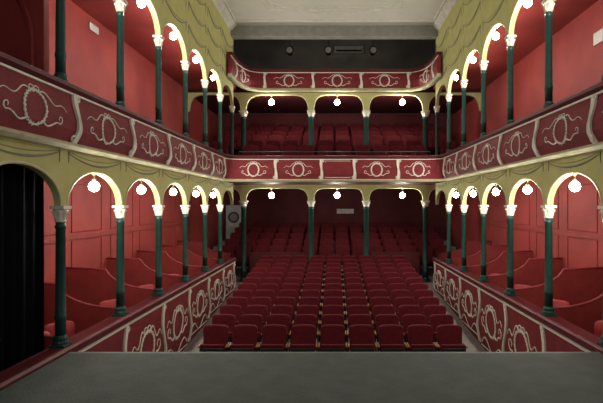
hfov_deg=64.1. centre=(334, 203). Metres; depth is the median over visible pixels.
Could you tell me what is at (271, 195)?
hanging lamp
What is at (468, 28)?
arcade
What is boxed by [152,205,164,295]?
column
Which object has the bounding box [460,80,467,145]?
column
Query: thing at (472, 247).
wall
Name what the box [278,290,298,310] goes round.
seat
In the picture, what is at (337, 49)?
air conditioner
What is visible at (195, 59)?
hanging lamp
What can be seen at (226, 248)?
seat
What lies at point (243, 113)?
column
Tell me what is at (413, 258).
wall
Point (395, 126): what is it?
seat
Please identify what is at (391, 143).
seat
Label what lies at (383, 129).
seat
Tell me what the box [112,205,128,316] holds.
column
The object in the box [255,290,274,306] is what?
seat
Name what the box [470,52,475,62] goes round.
hanging lamp
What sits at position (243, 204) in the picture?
column
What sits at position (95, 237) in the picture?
trim
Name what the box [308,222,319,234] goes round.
seat
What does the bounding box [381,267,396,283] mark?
seat
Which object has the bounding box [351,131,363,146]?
seat
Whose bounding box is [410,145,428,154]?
seat
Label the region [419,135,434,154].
seat
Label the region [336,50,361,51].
air vent
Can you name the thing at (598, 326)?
chair
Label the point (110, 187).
trim
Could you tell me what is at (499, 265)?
wall
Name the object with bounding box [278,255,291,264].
seat
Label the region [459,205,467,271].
column
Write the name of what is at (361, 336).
seat
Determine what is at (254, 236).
seat
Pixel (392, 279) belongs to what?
seat
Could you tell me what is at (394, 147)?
seat
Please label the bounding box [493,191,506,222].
trim
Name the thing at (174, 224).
chair rail
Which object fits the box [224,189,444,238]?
wall
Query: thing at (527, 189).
hanging lamp
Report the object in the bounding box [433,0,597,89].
ceiling
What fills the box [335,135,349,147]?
seat
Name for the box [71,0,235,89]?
ceiling
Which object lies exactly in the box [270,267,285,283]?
seat
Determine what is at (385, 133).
seat
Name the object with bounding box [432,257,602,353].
parapet
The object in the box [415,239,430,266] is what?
seat
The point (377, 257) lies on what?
seat
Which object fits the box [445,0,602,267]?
wall
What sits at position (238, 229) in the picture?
seat
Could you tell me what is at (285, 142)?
seat
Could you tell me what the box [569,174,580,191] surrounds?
hanging lamp
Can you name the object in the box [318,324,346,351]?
seat
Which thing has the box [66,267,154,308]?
wall
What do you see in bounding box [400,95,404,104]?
hanging lamp
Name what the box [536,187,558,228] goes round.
trim
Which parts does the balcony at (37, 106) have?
moulding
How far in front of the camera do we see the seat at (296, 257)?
14.42 m
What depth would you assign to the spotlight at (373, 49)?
15.42 m
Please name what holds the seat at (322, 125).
on the floor at (234, 183)
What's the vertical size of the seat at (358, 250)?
0.920 m
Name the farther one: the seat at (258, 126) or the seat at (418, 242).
the seat at (258, 126)
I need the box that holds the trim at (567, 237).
[567,237,597,267]
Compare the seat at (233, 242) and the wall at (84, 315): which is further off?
the seat at (233, 242)
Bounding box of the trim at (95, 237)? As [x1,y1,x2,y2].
[71,237,101,267]
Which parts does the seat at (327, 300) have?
backrest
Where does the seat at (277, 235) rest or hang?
on the floor at (473, 345)
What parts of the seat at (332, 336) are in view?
backrest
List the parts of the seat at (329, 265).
backrest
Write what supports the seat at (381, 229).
on the floor at (473, 345)
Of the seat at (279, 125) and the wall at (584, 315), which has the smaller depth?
the wall at (584, 315)
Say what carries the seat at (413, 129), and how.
on the floor at (234, 183)
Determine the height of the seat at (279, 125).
0.920 m
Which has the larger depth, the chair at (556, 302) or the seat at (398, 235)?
the seat at (398, 235)
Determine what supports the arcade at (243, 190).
on the column at (243, 204)
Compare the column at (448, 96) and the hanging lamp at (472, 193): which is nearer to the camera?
the hanging lamp at (472, 193)
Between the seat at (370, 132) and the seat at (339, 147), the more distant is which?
the seat at (370, 132)
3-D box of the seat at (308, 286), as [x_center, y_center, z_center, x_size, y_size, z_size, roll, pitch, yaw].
[-0.520,2.272,10.835,0.480,0.920,0.325,0,0,0]
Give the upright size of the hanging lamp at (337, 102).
0.302 m
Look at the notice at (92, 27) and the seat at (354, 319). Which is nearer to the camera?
the seat at (354, 319)
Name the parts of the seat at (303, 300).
backrest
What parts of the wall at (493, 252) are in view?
partition rail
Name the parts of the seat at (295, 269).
backrest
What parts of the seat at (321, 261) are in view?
backrest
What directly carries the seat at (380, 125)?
on the floor at (234, 183)
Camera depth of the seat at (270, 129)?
17.18 m
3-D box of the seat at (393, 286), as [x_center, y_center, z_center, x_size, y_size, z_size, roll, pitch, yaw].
[1.440,2.272,10.835,0.480,0.920,0.325,0,0,0]
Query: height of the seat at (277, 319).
0.920 m
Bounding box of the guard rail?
[239,151,429,154]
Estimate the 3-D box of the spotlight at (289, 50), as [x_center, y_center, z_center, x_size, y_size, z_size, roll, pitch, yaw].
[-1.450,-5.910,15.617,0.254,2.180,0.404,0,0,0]
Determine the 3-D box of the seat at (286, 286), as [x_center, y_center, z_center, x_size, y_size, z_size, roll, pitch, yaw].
[-1.010,2.272,10.835,0.480,0.920,0.325,0,0,0]
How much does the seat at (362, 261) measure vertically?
0.920 m
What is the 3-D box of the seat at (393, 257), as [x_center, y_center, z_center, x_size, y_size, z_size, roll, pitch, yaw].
[1.930,2.011,14.315,0.480,0.920,0.325,0,0,0]
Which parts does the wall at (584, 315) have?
partition rail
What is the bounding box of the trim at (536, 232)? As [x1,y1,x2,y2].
[536,232,558,257]
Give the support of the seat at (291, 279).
on the floor at (473, 345)
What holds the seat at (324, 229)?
on the floor at (473, 345)
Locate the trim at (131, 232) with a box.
[110,232,132,257]
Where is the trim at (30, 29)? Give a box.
[17,0,34,66]
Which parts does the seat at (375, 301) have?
backrest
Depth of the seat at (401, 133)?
16.38 m
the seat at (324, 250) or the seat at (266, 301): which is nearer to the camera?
the seat at (266, 301)
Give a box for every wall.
[0,0,48,72]
[44,0,223,281]
[44,282,114,333]
[44,335,53,349]
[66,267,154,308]
[106,257,181,289]
[136,250,201,276]
[162,245,216,266]
[178,241,229,259]
[216,114,452,145]
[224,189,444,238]
[233,39,435,86]
[249,252,305,272]
[372,252,419,277]
[439,241,490,259]
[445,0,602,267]
[452,245,506,266]
[467,250,532,276]
[487,257,562,289]
[514,267,602,308]
[554,294,602,333]
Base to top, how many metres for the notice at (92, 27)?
0.155 m
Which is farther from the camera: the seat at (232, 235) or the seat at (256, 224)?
the seat at (256, 224)
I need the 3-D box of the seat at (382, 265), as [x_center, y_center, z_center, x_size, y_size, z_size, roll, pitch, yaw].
[1.440,2.099,13.155,0.480,0.920,0.325,0,0,0]
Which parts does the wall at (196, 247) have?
partition rail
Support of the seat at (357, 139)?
on the floor at (234, 183)
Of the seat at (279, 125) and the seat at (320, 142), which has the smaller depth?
the seat at (320, 142)
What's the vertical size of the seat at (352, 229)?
0.920 m
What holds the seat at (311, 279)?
on the floor at (473, 345)
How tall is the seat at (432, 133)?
0.920 m
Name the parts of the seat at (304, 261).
backrest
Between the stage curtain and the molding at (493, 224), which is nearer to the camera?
the stage curtain
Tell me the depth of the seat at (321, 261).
13.83 m
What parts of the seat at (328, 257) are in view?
backrest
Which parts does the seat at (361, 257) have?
backrest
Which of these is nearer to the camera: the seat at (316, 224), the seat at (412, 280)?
the seat at (412, 280)
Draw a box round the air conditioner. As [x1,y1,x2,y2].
[334,46,362,53]
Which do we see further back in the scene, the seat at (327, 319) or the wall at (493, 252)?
the wall at (493, 252)
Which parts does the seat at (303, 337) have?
backrest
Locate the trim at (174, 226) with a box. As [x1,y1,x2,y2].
[162,226,175,244]
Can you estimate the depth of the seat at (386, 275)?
12.09 m
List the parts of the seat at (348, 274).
backrest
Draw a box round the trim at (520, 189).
[513,189,529,225]
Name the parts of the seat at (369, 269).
backrest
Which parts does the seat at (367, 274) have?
backrest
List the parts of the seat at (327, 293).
backrest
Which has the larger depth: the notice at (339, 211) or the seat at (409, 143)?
the notice at (339, 211)
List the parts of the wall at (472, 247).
partition rail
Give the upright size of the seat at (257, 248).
0.920 m
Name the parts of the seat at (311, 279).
backrest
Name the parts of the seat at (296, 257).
backrest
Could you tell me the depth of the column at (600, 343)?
5.27 m
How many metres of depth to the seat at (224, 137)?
15.58 m
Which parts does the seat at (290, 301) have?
backrest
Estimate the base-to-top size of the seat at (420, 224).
0.920 m
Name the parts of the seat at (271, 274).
backrest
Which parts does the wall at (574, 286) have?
partition rail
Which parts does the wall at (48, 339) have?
partition rail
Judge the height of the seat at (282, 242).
0.920 m
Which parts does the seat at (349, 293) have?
backrest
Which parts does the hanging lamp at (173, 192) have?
bulb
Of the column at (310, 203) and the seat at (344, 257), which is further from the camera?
the column at (310, 203)
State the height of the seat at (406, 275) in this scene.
0.920 m
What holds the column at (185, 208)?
on the parapet at (169, 322)
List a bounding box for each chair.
[44,320,74,337]
[99,299,115,306]
[138,284,154,287]
[514,284,530,287]
[553,299,569,306]
[594,320,602,337]
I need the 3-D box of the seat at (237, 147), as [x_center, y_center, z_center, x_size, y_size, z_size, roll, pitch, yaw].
[-2.970,-1.780,15.375,0.500,0.920,0.550,0,0,0]
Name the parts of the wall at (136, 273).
partition rail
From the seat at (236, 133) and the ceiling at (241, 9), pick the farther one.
the seat at (236, 133)
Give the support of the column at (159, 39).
on the balcony at (37, 106)
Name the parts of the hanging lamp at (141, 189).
bulb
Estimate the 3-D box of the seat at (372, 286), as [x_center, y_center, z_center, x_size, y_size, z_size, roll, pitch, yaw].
[0.950,2.272,10.835,0.480,0.920,0.325,0,0,0]
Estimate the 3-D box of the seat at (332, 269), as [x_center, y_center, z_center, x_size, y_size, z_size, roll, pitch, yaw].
[-0.030,2.142,12.575,0.480,0.920,0.325,0,0,0]
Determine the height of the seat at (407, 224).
0.920 m
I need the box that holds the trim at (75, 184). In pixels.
[71,184,101,232]
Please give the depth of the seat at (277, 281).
11.52 m
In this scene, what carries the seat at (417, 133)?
on the floor at (234, 183)
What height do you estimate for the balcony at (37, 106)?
0.700 m
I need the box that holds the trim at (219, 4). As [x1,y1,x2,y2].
[212,0,235,30]
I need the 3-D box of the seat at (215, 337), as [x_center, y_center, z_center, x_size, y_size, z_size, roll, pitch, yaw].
[-1.990,2.490,7.935,0.480,0.920,0.325,0,0,0]
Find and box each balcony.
[0,51,602,181]
[228,52,440,91]
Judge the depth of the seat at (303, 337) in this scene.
8.01 m
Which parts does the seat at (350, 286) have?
backrest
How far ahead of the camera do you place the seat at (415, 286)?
10.93 m
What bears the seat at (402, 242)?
on the floor at (473, 345)
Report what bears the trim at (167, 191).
attached to the wall at (91, 58)
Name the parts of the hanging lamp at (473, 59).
bulb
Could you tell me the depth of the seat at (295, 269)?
12.67 m
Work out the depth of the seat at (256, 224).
18.78 m
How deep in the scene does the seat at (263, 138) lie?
15.58 m
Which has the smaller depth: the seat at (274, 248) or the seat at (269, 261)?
the seat at (269, 261)
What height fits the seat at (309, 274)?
0.920 m
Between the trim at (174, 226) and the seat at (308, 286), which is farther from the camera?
the trim at (174, 226)
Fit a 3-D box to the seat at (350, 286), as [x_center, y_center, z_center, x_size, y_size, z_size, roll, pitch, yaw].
[0.460,2.272,10.835,0.480,0.920,0.325,0,0,0]
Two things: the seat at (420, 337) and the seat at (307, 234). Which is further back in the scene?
the seat at (307, 234)
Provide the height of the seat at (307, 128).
0.920 m
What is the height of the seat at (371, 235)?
0.920 m
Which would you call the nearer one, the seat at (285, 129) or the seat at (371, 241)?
the seat at (371, 241)
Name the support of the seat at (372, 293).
on the floor at (473, 345)
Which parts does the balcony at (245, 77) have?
rail, moulding, moulding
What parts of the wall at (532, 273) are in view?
partition rail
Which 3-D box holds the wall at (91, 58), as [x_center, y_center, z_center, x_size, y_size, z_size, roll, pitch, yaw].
[-4.675,-1.200,11.250,0.150,8.300,17.500,0,0,0]
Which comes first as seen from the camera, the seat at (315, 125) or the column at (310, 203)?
the column at (310, 203)
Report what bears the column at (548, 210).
on the parapet at (499, 322)
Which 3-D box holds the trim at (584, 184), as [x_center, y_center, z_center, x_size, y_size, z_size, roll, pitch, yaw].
[4.594,0.074,8.925,0.023,0.867,1.082,0,0,0]
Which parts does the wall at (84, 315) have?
partition rail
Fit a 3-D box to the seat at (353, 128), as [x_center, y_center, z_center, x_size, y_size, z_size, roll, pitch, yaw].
[0.810,-2.300,16.975,0.500,0.920,0.550,0,0,0]
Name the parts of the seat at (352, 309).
backrest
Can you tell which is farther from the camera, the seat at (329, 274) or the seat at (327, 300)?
the seat at (329, 274)
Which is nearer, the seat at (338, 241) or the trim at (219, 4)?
the trim at (219, 4)
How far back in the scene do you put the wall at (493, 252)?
12.57 m
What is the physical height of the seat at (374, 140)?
0.920 m
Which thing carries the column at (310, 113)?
on the floor at (234, 183)
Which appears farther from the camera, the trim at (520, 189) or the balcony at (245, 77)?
the balcony at (245, 77)
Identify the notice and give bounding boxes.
[89,21,98,35]
[337,209,353,213]
[593,28,602,46]
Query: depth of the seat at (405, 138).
15.58 m
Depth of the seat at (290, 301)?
9.77 m
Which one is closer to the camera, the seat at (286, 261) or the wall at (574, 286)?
the wall at (574, 286)
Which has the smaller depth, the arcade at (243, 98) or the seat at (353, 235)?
the arcade at (243, 98)
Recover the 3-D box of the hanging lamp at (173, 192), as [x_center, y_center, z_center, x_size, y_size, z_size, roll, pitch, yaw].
[-3.000,-0.267,8.925,0.128,0.224,0.128,0,0,0]
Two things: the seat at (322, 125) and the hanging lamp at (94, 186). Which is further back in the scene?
the seat at (322, 125)
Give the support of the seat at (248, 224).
on the floor at (473, 345)
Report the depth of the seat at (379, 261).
13.83 m
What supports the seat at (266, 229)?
on the floor at (473, 345)
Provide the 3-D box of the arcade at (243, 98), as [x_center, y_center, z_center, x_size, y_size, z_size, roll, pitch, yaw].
[0.000,-3.185,14.993,9.200,0.570,0.113,0,0,0]
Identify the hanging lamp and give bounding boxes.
[88,174,99,191]
[137,0,145,7]
[137,180,145,193]
[170,27,176,39]
[170,184,176,195]
[193,52,198,62]
[193,187,198,196]
[269,95,273,104]
[269,188,273,197]
[334,95,339,104]
[334,188,339,197]
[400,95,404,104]
[400,188,404,197]
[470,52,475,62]
[470,187,475,196]
[492,27,498,39]
[492,184,498,195]
[523,0,531,7]
[523,180,531,193]
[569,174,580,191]
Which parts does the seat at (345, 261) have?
backrest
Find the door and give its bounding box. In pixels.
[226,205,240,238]
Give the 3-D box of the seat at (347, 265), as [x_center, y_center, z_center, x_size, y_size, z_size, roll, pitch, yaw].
[0.460,2.099,13.155,0.480,0.920,0.325,0,0,0]
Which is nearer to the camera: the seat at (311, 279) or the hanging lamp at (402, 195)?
the seat at (311, 279)
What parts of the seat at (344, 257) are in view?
backrest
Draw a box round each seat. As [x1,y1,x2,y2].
[197,324,229,351]
[212,314,235,342]
[213,140,228,154]
[220,305,241,324]
[222,135,229,150]
[222,245,234,256]
[225,131,238,154]
[225,239,238,266]
[227,297,246,314]
[228,324,258,351]
[230,233,240,245]
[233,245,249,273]
[233,290,251,305]
[234,127,240,134]
[234,135,249,154]
[235,227,246,232]
[238,131,253,154]
[238,239,253,266]
[238,283,256,297]
[239,222,250,232]
[239,314,262,350]
[240,145,258,154]
[243,277,260,290]
[245,305,266,326]
[246,127,257,134]
[246,233,257,245]
[247,272,263,284]
[248,140,262,154]
[249,123,260,130]
[249,227,261,238]
[251,267,266,277]
[251,297,270,315]
[253,135,266,145]
[253,222,264,232]
[253,245,266,251]
[255,263,269,273]
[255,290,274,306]
[257,131,269,139]
[257,239,269,251]
[258,259,272,268]
[258,324,287,351]
[259,145,277,154]
[259,283,277,303]
[260,127,272,135]
[260,233,272,245]
[261,255,274,263]
[263,277,280,296]
[264,123,275,130]
[264,227,275,238]
[266,140,280,154]
[267,222,277,232]
[267,272,282,289]
[267,314,290,343]
[269,135,282,145]
[269,245,282,251]
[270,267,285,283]
[271,305,293,338]
[272,131,285,140]
[272,239,285,251]
[273,263,287,277]
[275,127,287,135]
[275,233,287,245]
[275,259,289,269]
[275,297,296,321]
[278,123,289,131]
[278,145,295,154]
[278,227,290,239]
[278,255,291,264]
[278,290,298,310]
[280,222,291,233]
[281,283,300,303]
[283,140,298,154]
[284,277,301,295]
[286,135,300,148]
[286,245,299,251]
[286,272,302,297]
[288,131,301,143]
[288,239,301,251]
[288,267,304,289]
[288,324,317,351]
[290,127,303,141]
[290,233,303,247]
[290,263,305,277]
[292,123,304,134]
[292,227,304,240]
[292,259,306,273]
[294,222,305,238]
[294,255,307,272]
[294,314,318,349]
[296,297,320,328]
[296,305,319,338]
[299,145,314,154]
[301,135,316,153]
[301,290,321,319]
[302,283,321,310]
[303,245,316,263]
[304,131,317,146]
[304,239,317,254]
[304,277,322,302]
[305,127,318,140]
[305,233,318,254]
[306,272,322,289]
[307,124,319,135]
[307,227,319,245]
[307,267,323,290]
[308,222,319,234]
[308,263,323,283]
[309,259,324,277]
[310,255,324,273]
[316,145,333,154]
[317,140,333,154]
[318,245,333,263]
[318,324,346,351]
[319,135,333,147]
[319,314,346,351]
[320,123,333,133]
[320,131,333,142]
[320,227,333,240]
[320,239,333,253]
[320,305,345,327]
[321,127,333,137]
[321,233,333,246]
[321,297,344,318]
[322,222,333,234]
[322,283,343,302]
[322,290,343,306]
[323,277,342,292]
[324,267,342,283]
[324,272,342,289]
[325,255,341,266]
[325,259,341,273]
[326,263,341,274]
[335,123,348,133]
[335,127,347,137]
[335,131,348,142]
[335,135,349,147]
[335,140,351,154]
[335,145,352,154]
[335,222,346,234]
[335,227,348,240]
[335,233,347,246]
[335,239,348,253]
[335,245,349,263]
[342,255,356,273]
[342,259,357,283]
[342,263,358,284]
[343,267,359,283]
[343,272,360,296]
[344,277,361,295]
[344,283,365,310]
[345,290,367,329]
[345,297,369,328]
[346,305,368,341]
[347,314,374,351]
[348,324,376,351]
[349,123,361,135]
[349,222,360,234]
[349,227,361,245]
[350,127,363,140]
[350,233,363,254]
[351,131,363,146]
[351,239,363,255]
[352,135,363,153]
[352,245,363,263]
[354,145,369,154]
[359,255,372,273]
[360,259,374,277]
[361,263,375,278]
[361,267,377,289]
[363,222,374,238]
[363,272,379,296]
[364,277,382,302]
[366,283,384,310]
[367,290,387,317]
[369,127,378,130]
[369,131,380,135]
[369,135,384,150]
[369,227,376,232]
[369,233,378,238]
[369,239,380,245]
[369,245,382,255]
[369,297,390,326]
[372,305,394,338]
[373,145,390,154]
[374,314,398,350]
[375,255,388,267]
[377,222,388,233]
[377,259,391,272]
[377,324,407,351]
[378,227,390,239]
[379,123,390,131]
[379,263,393,277]
[381,127,393,135]
[381,233,393,245]
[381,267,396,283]
[383,131,396,143]
[383,239,396,251]
[383,272,399,289]
[385,135,399,145]
[386,245,399,251]
[386,277,402,295]
[388,140,402,154]
[388,283,406,303]
[391,145,409,154]
[391,222,401,232]
[391,290,410,306]
[392,255,405,263]
[393,123,404,130]
[393,227,404,238]
[394,259,408,268]
[395,297,414,316]
[396,127,408,135]
[396,233,408,245]
[397,263,411,273]
[398,305,420,326]
[399,131,411,139]
[399,239,411,251]
[399,267,414,278]
[402,135,415,145]
[402,245,415,251]
[403,272,418,283]
[403,314,425,343]
[404,222,415,232]
[406,140,420,154]
[406,277,423,290]
[406,324,437,351]
[407,227,419,238]
[408,123,419,130]
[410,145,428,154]
[410,283,427,297]
[411,127,422,134]
[411,233,422,245]
[414,290,433,305]
[415,131,430,154]
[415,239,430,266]
[418,222,429,232]
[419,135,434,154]
[419,245,435,274]
[419,297,439,314]
[422,227,433,232]
[424,305,445,324]
[428,127,434,134]
[428,233,438,245]
[430,131,443,154]
[430,239,443,266]
[430,314,453,342]
[434,245,446,256]
[436,324,467,351]
[439,135,446,150]
[440,140,455,154]
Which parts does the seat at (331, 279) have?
backrest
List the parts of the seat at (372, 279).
backrest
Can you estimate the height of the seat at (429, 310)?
0.920 m
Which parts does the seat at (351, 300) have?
backrest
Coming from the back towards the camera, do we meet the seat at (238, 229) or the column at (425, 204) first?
the seat at (238, 229)
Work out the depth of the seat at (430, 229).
17.98 m
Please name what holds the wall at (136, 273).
on the floor
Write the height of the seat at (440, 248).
0.920 m
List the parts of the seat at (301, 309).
backrest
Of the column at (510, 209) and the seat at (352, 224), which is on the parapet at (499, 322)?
the column at (510, 209)
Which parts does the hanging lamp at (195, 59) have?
bulb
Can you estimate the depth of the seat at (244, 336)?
8.01 m
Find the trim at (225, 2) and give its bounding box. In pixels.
[223,0,445,20]
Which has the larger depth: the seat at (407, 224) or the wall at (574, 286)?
the seat at (407, 224)
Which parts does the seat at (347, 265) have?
backrest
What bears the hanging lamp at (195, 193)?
hanging from the arcade at (60, 169)
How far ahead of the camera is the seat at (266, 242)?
16.38 m
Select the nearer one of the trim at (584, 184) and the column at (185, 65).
the trim at (584, 184)
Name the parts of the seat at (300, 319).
backrest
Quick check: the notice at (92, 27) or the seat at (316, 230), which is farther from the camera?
the seat at (316, 230)
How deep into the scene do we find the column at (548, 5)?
6.68 m
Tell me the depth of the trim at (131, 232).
10.63 m
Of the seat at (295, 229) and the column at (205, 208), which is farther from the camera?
the seat at (295, 229)
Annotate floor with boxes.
[182,239,486,351]
[188,87,480,112]
[209,146,459,184]
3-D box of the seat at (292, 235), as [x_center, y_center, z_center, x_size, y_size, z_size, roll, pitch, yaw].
[-1.350,1.485,16.975,0.500,0.920,0.550,0,0,0]
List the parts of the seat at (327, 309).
backrest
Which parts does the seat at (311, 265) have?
backrest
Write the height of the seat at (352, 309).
0.920 m
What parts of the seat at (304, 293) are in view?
backrest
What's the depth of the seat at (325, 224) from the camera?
18.78 m
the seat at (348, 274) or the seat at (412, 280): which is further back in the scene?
the seat at (348, 274)
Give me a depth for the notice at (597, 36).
8.37 m
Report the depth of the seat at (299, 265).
13.26 m
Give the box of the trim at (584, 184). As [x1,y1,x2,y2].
[567,184,597,232]
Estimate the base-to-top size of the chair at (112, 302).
0.880 m
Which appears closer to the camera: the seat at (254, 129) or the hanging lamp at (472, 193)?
the hanging lamp at (472, 193)
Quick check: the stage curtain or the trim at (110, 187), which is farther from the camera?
the trim at (110, 187)
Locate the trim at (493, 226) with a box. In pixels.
[493,226,506,244]
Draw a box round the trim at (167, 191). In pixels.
[162,191,175,222]
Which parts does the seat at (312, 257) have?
backrest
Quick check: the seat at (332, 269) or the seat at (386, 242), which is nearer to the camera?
the seat at (332, 269)
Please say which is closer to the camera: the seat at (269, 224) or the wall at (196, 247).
the wall at (196, 247)
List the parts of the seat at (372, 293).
backrest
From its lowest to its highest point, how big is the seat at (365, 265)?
0.920 m
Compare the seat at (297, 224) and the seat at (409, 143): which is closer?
the seat at (409, 143)
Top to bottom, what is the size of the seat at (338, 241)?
0.920 m
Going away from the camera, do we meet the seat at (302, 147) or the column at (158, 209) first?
the column at (158, 209)
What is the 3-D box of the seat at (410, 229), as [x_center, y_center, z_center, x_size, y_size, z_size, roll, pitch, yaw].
[2.970,1.325,17.775,0.500,0.920,0.550,0,0,0]
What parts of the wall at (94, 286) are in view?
partition rail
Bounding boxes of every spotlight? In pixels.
[285,46,292,55]
[324,39,331,55]
[369,46,376,55]
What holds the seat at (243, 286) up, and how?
on the floor at (473, 345)
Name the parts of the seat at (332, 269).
backrest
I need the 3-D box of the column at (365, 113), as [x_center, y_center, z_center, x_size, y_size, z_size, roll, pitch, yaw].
[0.990,-1.900,15.000,0.255,2.000,0.255,0,0,0]
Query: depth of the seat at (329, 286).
10.93 m
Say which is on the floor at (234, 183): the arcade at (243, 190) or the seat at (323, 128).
the seat at (323, 128)
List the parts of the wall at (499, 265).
partition rail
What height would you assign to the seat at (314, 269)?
0.920 m
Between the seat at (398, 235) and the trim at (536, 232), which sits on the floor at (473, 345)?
the seat at (398, 235)
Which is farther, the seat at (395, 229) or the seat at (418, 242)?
the seat at (395, 229)
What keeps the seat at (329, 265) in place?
on the floor at (473, 345)
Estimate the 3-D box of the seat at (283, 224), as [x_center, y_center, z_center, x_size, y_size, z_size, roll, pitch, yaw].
[-1.890,1.165,18.575,0.500,0.920,0.550,0,0,0]
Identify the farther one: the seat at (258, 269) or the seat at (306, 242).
the seat at (306, 242)
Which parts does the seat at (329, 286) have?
backrest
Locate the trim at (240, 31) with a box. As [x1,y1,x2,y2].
[231,25,437,38]
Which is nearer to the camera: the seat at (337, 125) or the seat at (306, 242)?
the seat at (306, 242)
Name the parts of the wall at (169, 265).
partition rail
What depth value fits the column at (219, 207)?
12.55 m
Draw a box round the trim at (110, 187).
[110,187,132,228]
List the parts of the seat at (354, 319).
backrest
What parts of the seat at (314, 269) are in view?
backrest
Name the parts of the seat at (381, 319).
backrest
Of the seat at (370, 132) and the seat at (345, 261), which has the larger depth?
the seat at (370, 132)
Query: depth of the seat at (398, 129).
17.18 m
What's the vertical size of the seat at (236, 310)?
0.920 m
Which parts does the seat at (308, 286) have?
backrest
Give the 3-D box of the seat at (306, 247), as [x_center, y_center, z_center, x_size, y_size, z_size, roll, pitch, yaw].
[-0.810,1.805,15.375,0.500,0.920,0.550,0,0,0]
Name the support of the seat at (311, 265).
on the floor at (473, 345)
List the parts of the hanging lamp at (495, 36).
bulb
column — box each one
[49,206,71,348]
[54,0,67,81]
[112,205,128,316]
[113,0,127,107]
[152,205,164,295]
[153,35,164,124]
[180,61,189,136]
[180,205,190,281]
[201,80,208,145]
[201,205,209,271]
[216,205,223,263]
[217,94,223,152]
[229,106,234,154]
[239,110,247,154]
[239,201,247,281]
[307,110,314,145]
[307,201,314,260]
[362,110,369,145]
[362,201,369,255]
[421,110,429,154]
[421,201,429,281]
[434,106,439,154]
[445,94,451,152]
[445,205,452,263]
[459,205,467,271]
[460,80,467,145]
[478,205,488,281]
[479,61,488,136]
[504,35,515,124]
[504,205,516,295]
[540,205,556,316]
[541,0,555,107]
[597,206,602,346]
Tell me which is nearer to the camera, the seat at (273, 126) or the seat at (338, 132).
the seat at (338, 132)
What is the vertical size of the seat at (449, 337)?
0.920 m
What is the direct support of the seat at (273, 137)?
on the floor at (234, 183)
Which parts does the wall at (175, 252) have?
partition rail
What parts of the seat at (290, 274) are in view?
backrest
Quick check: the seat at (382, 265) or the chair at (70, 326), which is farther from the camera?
the seat at (382, 265)
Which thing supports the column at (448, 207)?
on the parapet at (499, 322)
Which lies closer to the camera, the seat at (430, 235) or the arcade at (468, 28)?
the arcade at (468, 28)
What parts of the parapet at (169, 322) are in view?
moulding, balustrade panel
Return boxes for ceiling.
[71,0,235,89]
[223,0,445,24]
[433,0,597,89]
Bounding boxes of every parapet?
[0,257,236,390]
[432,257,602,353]
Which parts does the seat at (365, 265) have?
backrest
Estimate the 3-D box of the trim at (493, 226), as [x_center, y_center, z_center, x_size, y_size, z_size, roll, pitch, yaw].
[4.594,1.225,13.326,0.023,1.166,1.083,0,0,0]
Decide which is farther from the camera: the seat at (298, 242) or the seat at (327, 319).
the seat at (298, 242)
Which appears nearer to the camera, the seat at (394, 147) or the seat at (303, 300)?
the seat at (303, 300)
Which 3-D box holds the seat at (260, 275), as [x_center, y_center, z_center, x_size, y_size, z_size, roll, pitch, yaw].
[-1.990,2.186,11.995,0.480,0.920,0.325,0,0,0]
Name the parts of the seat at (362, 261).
backrest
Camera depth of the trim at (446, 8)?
12.64 m
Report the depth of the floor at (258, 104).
16.57 m
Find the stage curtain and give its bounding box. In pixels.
[0,164,43,371]
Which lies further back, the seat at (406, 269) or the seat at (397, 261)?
the seat at (397, 261)
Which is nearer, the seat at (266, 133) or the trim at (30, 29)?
the trim at (30, 29)
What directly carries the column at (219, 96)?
on the balcony at (37, 106)
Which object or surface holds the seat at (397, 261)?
on the floor at (473, 345)
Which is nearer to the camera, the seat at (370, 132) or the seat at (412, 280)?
the seat at (412, 280)
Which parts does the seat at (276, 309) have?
backrest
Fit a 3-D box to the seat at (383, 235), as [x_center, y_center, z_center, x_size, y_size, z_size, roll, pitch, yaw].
[1.890,1.485,16.975,0.500,0.920,0.550,0,0,0]
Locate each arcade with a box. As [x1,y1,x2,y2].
[0,136,232,205]
[145,0,232,105]
[188,93,480,111]
[189,185,479,200]
[436,0,523,105]
[436,150,602,205]
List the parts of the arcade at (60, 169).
arch moulding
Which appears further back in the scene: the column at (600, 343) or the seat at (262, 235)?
the seat at (262, 235)
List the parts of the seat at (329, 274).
backrest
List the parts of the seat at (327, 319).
backrest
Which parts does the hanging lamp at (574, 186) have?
bulb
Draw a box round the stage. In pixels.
[0,352,602,402]
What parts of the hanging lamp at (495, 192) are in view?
bulb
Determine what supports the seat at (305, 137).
on the floor at (234, 183)
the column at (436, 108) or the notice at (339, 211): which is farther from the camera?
the notice at (339, 211)
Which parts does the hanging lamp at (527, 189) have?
bulb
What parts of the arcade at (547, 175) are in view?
arch moulding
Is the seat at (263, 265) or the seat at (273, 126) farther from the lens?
the seat at (273, 126)
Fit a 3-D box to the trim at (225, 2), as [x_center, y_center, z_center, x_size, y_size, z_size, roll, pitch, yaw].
[0.000,-5.100,8.650,5.552,0.070,9.331,0,0,0]
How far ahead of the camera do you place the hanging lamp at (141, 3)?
7.42 m
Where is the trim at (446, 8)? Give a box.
[433,0,456,30]
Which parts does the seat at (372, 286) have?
backrest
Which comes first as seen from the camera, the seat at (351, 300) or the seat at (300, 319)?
the seat at (300, 319)
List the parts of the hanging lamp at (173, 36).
bulb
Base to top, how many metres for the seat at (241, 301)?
0.920 m
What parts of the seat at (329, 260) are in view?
backrest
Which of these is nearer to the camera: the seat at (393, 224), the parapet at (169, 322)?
the parapet at (169, 322)
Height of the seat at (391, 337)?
0.920 m
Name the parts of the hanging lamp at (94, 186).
bulb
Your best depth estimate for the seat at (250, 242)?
16.37 m
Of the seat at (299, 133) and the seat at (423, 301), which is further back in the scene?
the seat at (299, 133)
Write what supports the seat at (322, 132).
on the floor at (234, 183)

